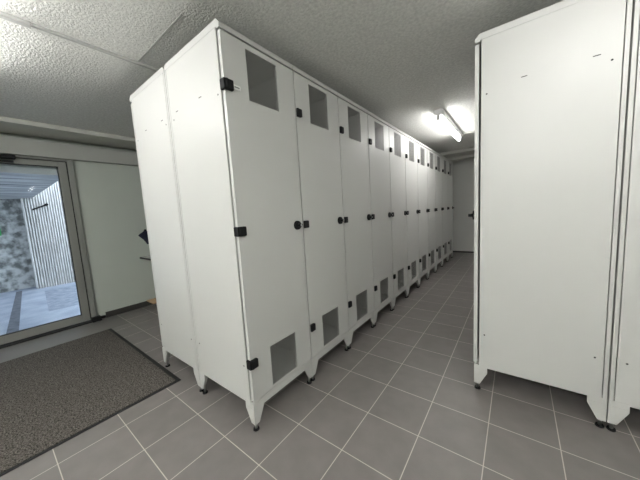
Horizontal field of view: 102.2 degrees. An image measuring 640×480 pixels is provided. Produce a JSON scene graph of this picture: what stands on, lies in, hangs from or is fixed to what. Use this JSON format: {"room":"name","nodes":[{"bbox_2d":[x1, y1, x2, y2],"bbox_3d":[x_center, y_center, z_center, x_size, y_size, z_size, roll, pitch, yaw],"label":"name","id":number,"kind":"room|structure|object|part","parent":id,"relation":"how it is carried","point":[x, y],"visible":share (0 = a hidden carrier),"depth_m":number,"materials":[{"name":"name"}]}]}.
{"room":"changing room","nodes":[
{"label":"changing room","id":0,"kind":"room"},
{"bbox_2d":[0,132,155,315],"bbox_3d":[-1.938,-0.329,4.831,0.180,2.325,9.555,1,8,37],"label":"wall","id":1,"kind":"structure","parent":0,"point":[110,196],"depth_m":3.53,"materials":[{"name":"grey paint"}]},
{"bbox_2d":[0,154,105,348],"bbox_3d":[-3.471,0.134,2.677,0.207,2.046,1.736,1,8,37],"label":"door","id":2,"kind":"structure","parent":1,"relation":"in","point":[65,168],"depth_m":3.18,"materials":[{"name":"silver metal"}]},
{"bbox_3d":[-3.525,0.138,2.666,0.135,2.046,1.653,1,8,37],"label":"frame","id":3,"kind":"part","parent":2,"relation":"part of","materials":[{"name":"silver metal"}]},
{"bbox_2d":[0,315,128,362],"bbox_3d":[-3.165,1.146,2.674,0.525,0.002,1.856,1,8,37],"label":"threshold","id":4,"kind":"object","parent":1,"relation":"attached to","point":[35,345],"depth_m":2.90,"materials":[{"name":"grey"}]},
{"bbox_2d":[0,116,136,149],"bbox_3d":[-1.754,-1.455,4.519,0.450,0.045,9.375,1,8,37],"label":"trim","id":5,"kind":"structure","parent":1,"relation":"attached to","point":[7,125],"depth_m":2.91,"materials":[{"name":"grey paint"}]},
{"bbox_2d":[0,135,138,165],"bbox_3d":[-1.919,-1.302,4.668,0.132,0.186,9.375,1,8,37],"label":"trim","id":6,"kind":"structure","parent":1,"relation":"attached to","point":[8,145],"depth_m":3.08,"materials":[{"name":"grey paint"}]},
{"bbox_2d":[105,301,155,316],"bbox_3d":[-0.926,0.615,6.032,0.015,0.075,6.489,1,8,37],"label":"baseboard","id":7,"kind":"structure","parent":1,"relation":"attached to","point":[142,304],"depth_m":3.66,"materials":[{"name":"grey tile"}]},
{"bbox_2d":[138,229,148,243],"bbox_3d":[-2.559,-0.048,3.807,0.103,0.222,0.210,1,8,37],"label":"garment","id":8,"kind":"object","parent":1,"relation":"hanging from","point":[144,235],"visible":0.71,"depth_m":3.76,"materials":[{"name":"black fabric"}]},
{"bbox_2d":[0,0,563,152],"bbox_3d":[0.474,-1.516,2.812,6.270,0.180,9.555,1,8,37],"label":"ceiling","id":9,"kind":"structure","parent":0,"point":[401,61],"depth_m":1.68,"materials":[{"name":"white paint"}]},
{"bbox_2d":[0,11,158,71],"bbox_3d":[-0.744,-1.302,2.414,0.033,0.024,2.970,1,8,37],"label":"conduit","id":10,"kind":"object","parent":9,"relation":"attached to","point":[3,15],"visible":0.64,"depth_m":1.46,"materials":[{"name":"grey plastic"}]},
{"bbox_2d":[138,14,181,61],"bbox_3d":[-0.982,-1.204,1.560,0.615,0.002,0.009,1,8,37],"label":"trim","id":11,"kind":"structure","parent":9,"relation":"attached to","point":[180,15],"depth_m":1.52,"materials":[{"name":"grey plastic"}]},
{"bbox_2d":[434,108,461,141],"bbox_3d":[1.762,-1.516,3.492,0.090,0.117,1.365,1,8,37],"label":"ceiling light","id":12,"kind":"object","parent":9,"relation":"attached to","point":[443,118],"visible":1,"depth_m":3.25,"materials":[{"name":"white plastic"}]},
{"bbox_2d":[439,147,474,157],"bbox_3d":[2.810,-1.824,5.497,5.625,0.057,0.450,1,8,37],"label":"trim","id":13,"kind":"structure","parent":9,"relation":"attached to","point":[468,151],"depth_m":5.31,"materials":[{"name":"grey paint"}]},
{"bbox_2d":[447,154,474,160],"bbox_3d":[3.014,-1.839,5.766,5.625,0.108,0.225,1,8,37],"label":"trim","id":14,"kind":"structure","parent":9,"relation":"attached to","point":[470,156],"depth_m":5.62,"materials":[{"name":"grey paint"}]},
{"bbox_2d":[0,252,639,479],"bbox_3d":[0.618,0.925,3.075,6.270,0.090,9.555,1,8,37],"label":"floor","id":15,"kind":"structure","parent":0,"point":[402,403],"depth_m":1.51,"materials":[{"name":"grey tile"}]},
{"bbox_2d":[0,329,180,476],"bbox_3d":[-2.238,1.163,1.972,1.782,0.009,1.476,1,8,37],"label":"door mat","id":16,"kind":"object","parent":15,"relation":"on","point":[51,396],"visible":1,"depth_m":1.96,"materials":[{"name":"grey carpet"}]},
{"bbox_2d":[140,256,150,260],"bbox_3d":[-1.953,0.552,4.018,0.600,0.752,1.200,1,8,37],"label":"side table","id":17,"kind":"object","parent":15,"relation":"on","point":[144,257],"visible":0.08,"depth_m":3.61,"materials":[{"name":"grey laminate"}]},
{"bbox_2d":[147,298,156,303],"bbox_3d":[-2.158,0.880,4.106,0.240,0.105,0.966,1,8,37],"label":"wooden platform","id":18,"kind":"object","parent":15,"relation":"on","point":[153,301],"visible":0.2,"depth_m":3.75,"materials":[{"name":"brown wood"}]},
{"bbox_2d":[130,67,203,391],"bbox_3d":[-1.021,-0.035,2.141,0.650,2.208,0.526,1,8,37],"label":"locker","id":19,"kind":"object","parent":15,"relation":"on","point":[149,102],"visible":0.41,"depth_m":1.88,"materials":[{"name":"white metal"}]},
{"bbox_3d":[-1.242,-0.106,2.299,0.021,1.966,0.518,1,8,37],"label":"door","id":20,"kind":"part","parent":19,"relation":"part of","materials":[{"name":"grey paint"}]},
{"bbox_3d":[-1.292,0.974,2.216,0.074,0.130,0.074,1,8,37],"label":"leg","id":21,"kind":"part","parent":19,"relation":"part of","materials":[{"name":"grey paint"}]},
{"bbox_3d":[-0.773,-0.094,1.943,0.016,2.009,0.524,1,8,37],"label":"panel","id":22,"kind":"part","parent":19,"relation":"part of","materials":[{"name":"grey paint"}]},
{"bbox_3d":[-0.869,0.984,1.894,0.074,0.130,0.074,1,8,37],"label":"leg","id":23,"kind":"part","parent":19,"relation":"part of","materials":[{"name":"grey paint"}]},
{"bbox_2d":[164,18,311,431],"bbox_3d":[-0.501,-0.023,1.741,0.650,2.208,0.536,1,8,37],"label":"locker","id":24,"kind":"object","parent":15,"relation":"on","point":[231,103],"visible":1,"depth_m":1.52,"materials":[{"name":"white metal"}]},
{"bbox_3d":[-0.805,0.985,1.846,0.074,0.130,0.074,1,8,37],"label":"leg","id":25,"kind":"part","parent":24,"relation":"part of","materials":[{"name":"grey paint"}]},
{"bbox_3d":[-0.754,-0.094,1.928,0.016,2.009,0.524,1,8,37],"label":"panel","id":26,"kind":"part","parent":24,"relation":"part of","materials":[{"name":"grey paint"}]},
{"bbox_3d":[-0.678,-0.057,1.550,0.556,2.009,0.010,1,8,37],"label":"panel","id":27,"kind":"part","parent":24,"relation":"part of","materials":[{"name":"grey paint"}]},
{"bbox_3d":[-0.382,0.995,1.525,0.074,0.130,0.074,1,8,37],"label":"leg","id":28,"kind":"part","parent":24,"relation":"part of","materials":[{"name":"grey paint"}]},
{"bbox_2d":[245,50,278,110],"bbox_3d":[-0.327,-0.902,1.480,0.001,0.264,0.224,1,8,37],"label":"vent grille","id":29,"kind":"object","parent":24,"relation":"attached to","point":[262,60],"depth_m":1.47,"materials":[{"name":"grey metal"}]},
{"bbox_3d":[-0.284,-0.085,1.572,0.021,1.966,0.518,1,8,37],"label":"door","id":30,"kind":"part","parent":24,"relation":"part of","materials":[{"name":"grey paint"}]},
{"bbox_3d":[-0.464,0.889,1.858,0.570,0.009,0.511,1,8,37],"label":"floor panel","id":31,"kind":"part","parent":24,"relation":"part of","materials":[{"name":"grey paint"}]},
{"bbox_3d":[-0.368,-0.119,1.957,0.556,2.009,0.010,1,8,37],"label":"panel","id":32,"kind":"part","parent":24,"relation":"part of","materials":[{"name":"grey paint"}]},
{"bbox_2d":[270,332,296,382],"bbox_3d":[-0.230,0.750,1.658,0.001,0.246,0.224,1,8,37],"label":"vent grille","id":33,"kind":"object","parent":24,"relation":"attached to","point":[295,362],"depth_m":1.65,"materials":[{"name":"grey metal"}]},
{"bbox_3d":[-0.132,-0.100,1.722,0.041,0.061,0.082,1,8,37],"label":"lock knob","id":34,"kind":"part","parent":24,"relation":"part of","materials":[{"name":"black plastic"}]},
{"bbox_3d":[-0.110,0.940,1.882,0.074,0.130,0.074,1,8,37],"label":"leg","id":35,"kind":"part","parent":24,"relation":"part of","materials":[{"name":"grey paint"}]},
{"bbox_2d":[291,64,348,380],"bbox_3d":[-0.181,-0.087,2.161,0.650,2.208,0.526,1,8,37],"label":"locker","id":36,"kind":"object","parent":15,"relation":"on","point":[316,103],"visible":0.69,"depth_m":1.95,"materials":[{"name":"white metal"}]},
{"bbox_3d":[-0.065,0.931,1.941,0.074,0.130,0.074,1,8,37],"label":"leg","id":37,"kind":"part","parent":36,"relation":"part of","materials":[{"name":"grey paint"}]},
{"bbox_2d":[308,84,327,129],"bbox_3d":[-0.010,-0.966,1.896,0.001,0.264,0.224,1,8,37],"label":"vent grille","id":38,"kind":"object","parent":36,"relation":"attached to","point":[314,111],"depth_m":1.89,"materials":[{"name":"grey metal"}]},
{"bbox_3d":[-0.051,-0.183,2.373,0.556,2.009,0.010,1,8,37],"label":"panel","id":39,"kind":"part","parent":36,"relation":"part of","materials":[{"name":"grey paint"}]},
{"bbox_3d":[-0.147,0.826,2.274,0.570,0.009,0.511,1,8,37],"label":"floor panel","id":40,"kind":"part","parent":36,"relation":"part of","materials":[{"name":"grey paint"}]},
{"bbox_2d":[322,307,338,343],"bbox_3d":[0.088,0.687,2.074,0.001,0.246,0.224,1,8,37],"label":"vent grille","id":41,"kind":"object","parent":36,"relation":"attached to","point":[335,333],"depth_m":2.07,"materials":[{"name":"grey metal"}]},
{"bbox_3d":[0.186,-0.163,2.138,0.041,0.061,0.082,1,8,37],"label":"lock knob","id":42,"kind":"part","parent":36,"relation":"part of","materials":[{"name":"black plastic"}]},
{"bbox_3d":[0.207,0.877,2.298,0.074,0.130,0.074,1,8,37],"label":"leg","id":43,"kind":"part","parent":36,"relation":"part of","materials":[{"name":"grey paint"}]},
{"bbox_2d":[337,92,374,348],"bbox_3d":[0.136,-0.150,2.577,0.650,2.208,0.526,1,8,37],"label":"locker","id":44,"kind":"object","parent":15,"relation":"on","point":[352,118],"visible":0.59,"depth_m":2.38,"materials":[{"name":"white metal"}]},
{"bbox_3d":[0.253,0.868,2.357,0.074,0.130,0.074,1,8,37],"label":"leg","id":45,"kind":"part","parent":44,"relation":"part of","materials":[{"name":"grey paint"}]},
{"bbox_2d":[348,107,360,141],"bbox_3d":[0.307,-1.030,2.312,0.001,0.264,0.224,1,8,37],"label":"vent grille","id":46,"kind":"object","parent":44,"relation":"attached to","point":[357,128],"depth_m":2.31,"materials":[{"name":"grey metal"}]},
{"bbox_3d":[0.266,-0.246,2.789,0.556,2.009,0.010,1,8,37],"label":"panel","id":47,"kind":"part","parent":44,"relation":"part of","materials":[{"name":"grey paint"}]},
{"bbox_2d":[356,290,367,320],"bbox_3d":[0.405,0.623,2.490,0.001,0.246,0.224,1,8,37],"label":"vent grille","id":48,"kind":"object","parent":44,"relation":"attached to","point":[360,296],"depth_m":2.49,"materials":[{"name":"grey metal"}]},
{"bbox_3d":[0.524,0.813,2.714,0.074,0.130,0.074,1,8,37],"label":"leg","id":49,"kind":"part","parent":44,"relation":"part of","materials":[{"name":"grey paint"}]},
{"bbox_2d":[366,110,393,325],"bbox_3d":[0.453,-0.214,2.993,0.650,2.208,0.526,1,8,37],"label":"locker","id":50,"kind":"object","parent":15,"relation":"on","point":[378,129],"visible":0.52,"depth_m":2.80,"materials":[{"name":"white metal"}]},
{"bbox_3d":[0.570,0.804,2.773,0.074,0.130,0.074,1,8,37],"label":"leg","id":51,"kind":"part","parent":50,"relation":"part of","materials":[{"name":"grey paint"}]},
{"bbox_2d":[374,122,383,150],"bbox_3d":[0.624,-1.093,2.728,0.001,0.264,0.224,1,8,37],"label":"vent grille","id":52,"kind":"object","parent":50,"relation":"attached to","point":[379,135],"depth_m":2.74,"materials":[{"name":"grey metal"}]},
{"bbox_3d":[0.584,-0.310,3.205,0.556,2.009,0.010,1,8,37],"label":"panel","id":53,"kind":"part","parent":50,"relation":"part of","materials":[{"name":"grey paint"}]},
{"bbox_2d":[380,278,387,302],"bbox_3d":[0.722,0.559,2.906,0.001,0.246,0.224,1,8,37],"label":"vent grille","id":54,"kind":"object","parent":50,"relation":"attached to","point":[385,283],"depth_m":2.91,"materials":[{"name":"grey metal"}]},
{"bbox_2d":[387,122,407,309],"bbox_3d":[0.770,-0.277,3.409,0.650,2.208,0.526,1,8,37],"label":"locker","id":55,"kind":"object","parent":15,"relation":"on","point":[396,136],"visible":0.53,"depth_m":3.22,"materials":[{"name":"white metal"}]},
{"bbox_2d":[394,133,400,156],"bbox_3d":[0.942,-1.157,3.145,0.001,0.264,0.224,1,8,37],"label":"vent grille","id":56,"kind":"object","parent":55,"relation":"attached to","point":[399,148],"depth_m":3.13,"materials":[{"name":"grey metal"}]},
{"bbox_3d":[0.901,-0.373,3.621,0.556,2.009,0.010,1,8,37],"label":"panel","id":57,"kind":"part","parent":55,"relation":"part of","materials":[{"name":"grey paint"}]},
{"bbox_2d":[398,268,403,288],"bbox_3d":[1.039,0.496,3.322,0.001,0.246,0.224,1,8,37],"label":"vent grille","id":58,"kind":"object","parent":55,"relation":"attached to","point":[399,282],"depth_m":3.32,"materials":[{"name":"grey metal"}]},
{"bbox_2d":[404,133,419,296],"bbox_3d":[1.088,-0.341,3.825,0.650,2.208,0.526,1,8,37],"label":"locker","id":59,"kind":"object","parent":15,"relation":"on","point":[411,171],"visible":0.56,"depth_m":3.64,"materials":[{"name":"white metal"}]},
{"bbox_2d":[409,141,413,160],"bbox_3d":[1.259,-1.220,3.561,0.001,0.264,0.224,1,8,37],"label":"vent grille","id":60,"kind":"object","parent":59,"relation":"attached to","point":[411,143],"depth_m":3.56,"materials":[{"name":"grey metal"}]},
{"bbox_3d":[1.218,-0.437,4.038,0.556,2.009,0.010,1,8,37],"label":"panel","id":61,"kind":"part","parent":59,"relation":"part of","materials":[{"name":"grey paint"}]},
{"bbox_2d":[411,260,415,276],"bbox_3d":[1.356,0.432,3.739,0.001,0.246,0.224,1,8,37],"label":"vent grille","id":62,"kind":"object","parent":59,"relation":"attached to","point":[414,269],"depth_m":3.77,"materials":[{"name":"grey metal"}]},
{"bbox_2d":[416,141,429,286],"bbox_3d":[1.405,-0.404,4.242,0.650,2.208,0.526,1,8,37],"label":"locker","id":63,"kind":"object","parent":15,"relation":"on","point":[421,148],"visible":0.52,"depth_m":4.05,"materials":[{"name":"white metal"}]},
{"bbox_2d":[420,147,423,165],"bbox_3d":[1.576,-1.284,3.977,0.001,0.264,0.224,1,8,37],"label":"vent grille","id":64,"kind":"object","parent":63,"relation":"attached to","point":[421,154],"depth_m":3.95,"materials":[{"name":"grey metal"}]},
{"bbox_3d":[1.535,-0.501,4.454,0.556,2.009,0.010,1,8,37],"label":"panel","id":65,"kind":"part","parent":63,"relation":"part of","materials":[{"name":"grey paint"}]},
{"bbox_2d":[422,255,425,270],"bbox_3d":[1.674,0.369,4.155,0.001,0.246,0.224,1,8,37],"label":"vent grille","id":66,"kind":"object","parent":63,"relation":"attached to","point":[423,257],"depth_m":4.14,"materials":[{"name":"grey metal"}]},
{"bbox_2d":[427,147,437,278],"bbox_3d":[1.722,-0.468,4.658,0.650,2.208,0.526,1,8,37],"label":"locker","id":67,"kind":"object","parent":15,"relation":"on","point":[430,153],"visible":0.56,"depth_m":4.47,"materials":[{"name":"white metal"}]},
{"bbox_2d":[434,151,443,271],"bbox_3d":[2.039,-0.531,5.074,0.650,2.208,0.526,1,8,37],"label":"locker","id":68,"kind":"object","parent":15,"relation":"on","point":[438,157],"visible":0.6,"depth_m":4.89,"materials":[{"name":"white metal"}]},
{"bbox_2d":[442,156,449,261],"bbox_3d":[2.356,-0.595,5.490,0.650,2.208,0.526,1,8,37],"label":"locker","id":69,"kind":"object","parent":15,"relation":"on","point":[444,160],"visible":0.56,"depth_m":5.32,"materials":[{"name":"white metal"}]},
{"bbox_2d":[447,159,453,260],"bbox_3d":[2.674,-0.658,5.906,0.650,2.208,0.526,1,8,37],"label":"locker","id":70,"kind":"object","parent":15,"relation":"on","point":[450,163],"visible":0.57,"depth_m":5.73,"materials":[{"name":"white metal"}]},
{"bbox_3d":[2.888,-0.720,5.734,0.021,1.966,0.518,1,8,37],"label":"door","id":71,"kind":"part","parent":70,"relation":"part of","materials":[{"name":"grey paint"}]},
{"bbox_2d":[468,0,632,428],"bbox_3d":[1.354,-0.123,1.660,0.650,2.208,0.526,1,8,37],"label":"locker","id":72,"kind":"object","parent":15,"relation":"on","point":[551,81],"visible":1,"depth_m":1.40,"materials":[{"name":"white metal"}]},
{"bbox_3d":[1.132,-0.195,1.818,0.021,1.966,0.518,1,8,37],"label":"door","id":73,"kind":"part","parent":72,"relation":"part of","materials":[{"name":"grey paint"}]},
{"bbox_3d":[1.082,0.886,1.735,0.074,0.130,0.074,1,8,37],"label":"leg","id":74,"kind":"part","parent":72,"relation":"part of","materials":[{"name":"grey paint"}]},
{"bbox_3d":[1.506,0.895,1.413,0.074,0.130,0.074,1,8,37],"label":"leg","id":75,"kind":"part","parent":72,"relation":"part of","materials":[{"name":"grey paint"}]},
{"bbox_3d":[1.601,-0.183,1.462,0.016,2.009,0.524,1,8,37],"label":"panel","id":76,"kind":"part","parent":72,"relation":"part of","materials":[{"name":"grey paint"}]},
{"bbox_2d":[606,0,639,431],"bbox_3d":[1.875,-0.112,1.264,0.650,2.208,0.526,1,8,37],"label":"locker","id":77,"kind":"object","parent":15,"relation":"on","point":[623,393],"visible":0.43,"depth_m":1.26,"materials":[{"name":"white metal"}]},
{"bbox_3d":[1.568,0.897,1.366,0.074,0.130,0.074,1,8,37],"label":"leg","id":78,"kind":"part","parent":77,"relation":"part of","materials":[{"name":"grey paint"}]},
{"bbox_3d":[1.696,-0.146,1.070,0.556,2.009,0.010,1,8,37],"label":"panel","id":79,"kind":"part","parent":77,"relation":"part of","materials":[{"name":"grey paint"}]},
{"bbox_3d":[2.006,-0.208,1.476,0.556,2.009,0.010,1,8,37],"label":"panel","id":80,"kind":"part","parent":77,"relation":"part of","materials":[{"name":"grey paint"}]},
{"bbox_2d":[452,158,474,250],"bbox_3d":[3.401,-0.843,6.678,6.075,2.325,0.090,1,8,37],"label":"door","id":81,"kind":"structure","parent":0,"point":[463,170],"depth_m":6.47,"materials":[{"name":"white paint"}]},
{"bbox_2d":[453,251,473,252],"bbox_3d":[3.437,0.297,6.758,6.075,0.039,0.015,1,8,37],"label":"baseboard","id":82,"kind":"structure","parent":81,"relation":"attached to","point":[453,251],"depth_m":6.56,"materials":[{"name":"grey tile"}]},
{"label":"outside","id":83,"kind":"structure","parent":0,"visible":0},
{"bbox_2d":[0,164,58,198],"bbox_3d":[-7.421,-0.388,0.804,3.840,0.195,9.030,1,8,37],"label":"soffit","id":84,"kind":"structure","parent":83,"point":[16,181],"depth_m":3.36,"materials":[{"name":"metal"}]},
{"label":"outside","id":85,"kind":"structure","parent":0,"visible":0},
{"bbox_2d":[0,282,79,334],"bbox_3d":[-6.919,1.126,5.382,8.520,0.084,16.500,1,8,37],"label":"pavement","id":86,"kind":"structure","parent":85,"point":[34,311],"depth_m":4.00,"materials":[{"name":"grey concrete"}]},
{"bbox_2d":[6,291,21,333],"bbox_3d":[-4.828,1.095,4.115,3.498,0.002,0.105,2,8,42],"label":"strip","id":87,"kind":"object","parent":86,"relation":"on","point":[14,321],"visible":0.64,"depth_m":3.79,"materials":[{"name":"grey concrete"}]},
{"bbox_2d":[0,199,35,292],"bbox_3d":[-8.813,0.386,2.343,0.270,2.256,9.600,1,8,37],"label":"wall","id":88,"kind":"structure","parent":86,"relation":"on","point":[16,269],"depth_m":5.36,"materials":[{"name":"grey stone"}]},
{"bbox_2d":[20,181,74,288],"bbox_3d":[-4.924,-0.695,6.737,0.156,3.006,3.720,1,8,37],"label":"wall","id":89,"kind":"structure","parent":86,"relation":"on","point":[46,230],"depth_m":5.52,"materials":[{"name":"metal"}]},
{"bbox_2d":[45,285,78,310],"bbox_3d":[-4.328,0.955,5.144,1.890,0.002,1.716,1,8,37],"label":"paving patch","id":90,"kind":"object","parent":86,"relation":"on","point":[59,298],"visible":0.36,"depth_m":4.59,"materials":[{"name":"grey concrete"}]}
]}

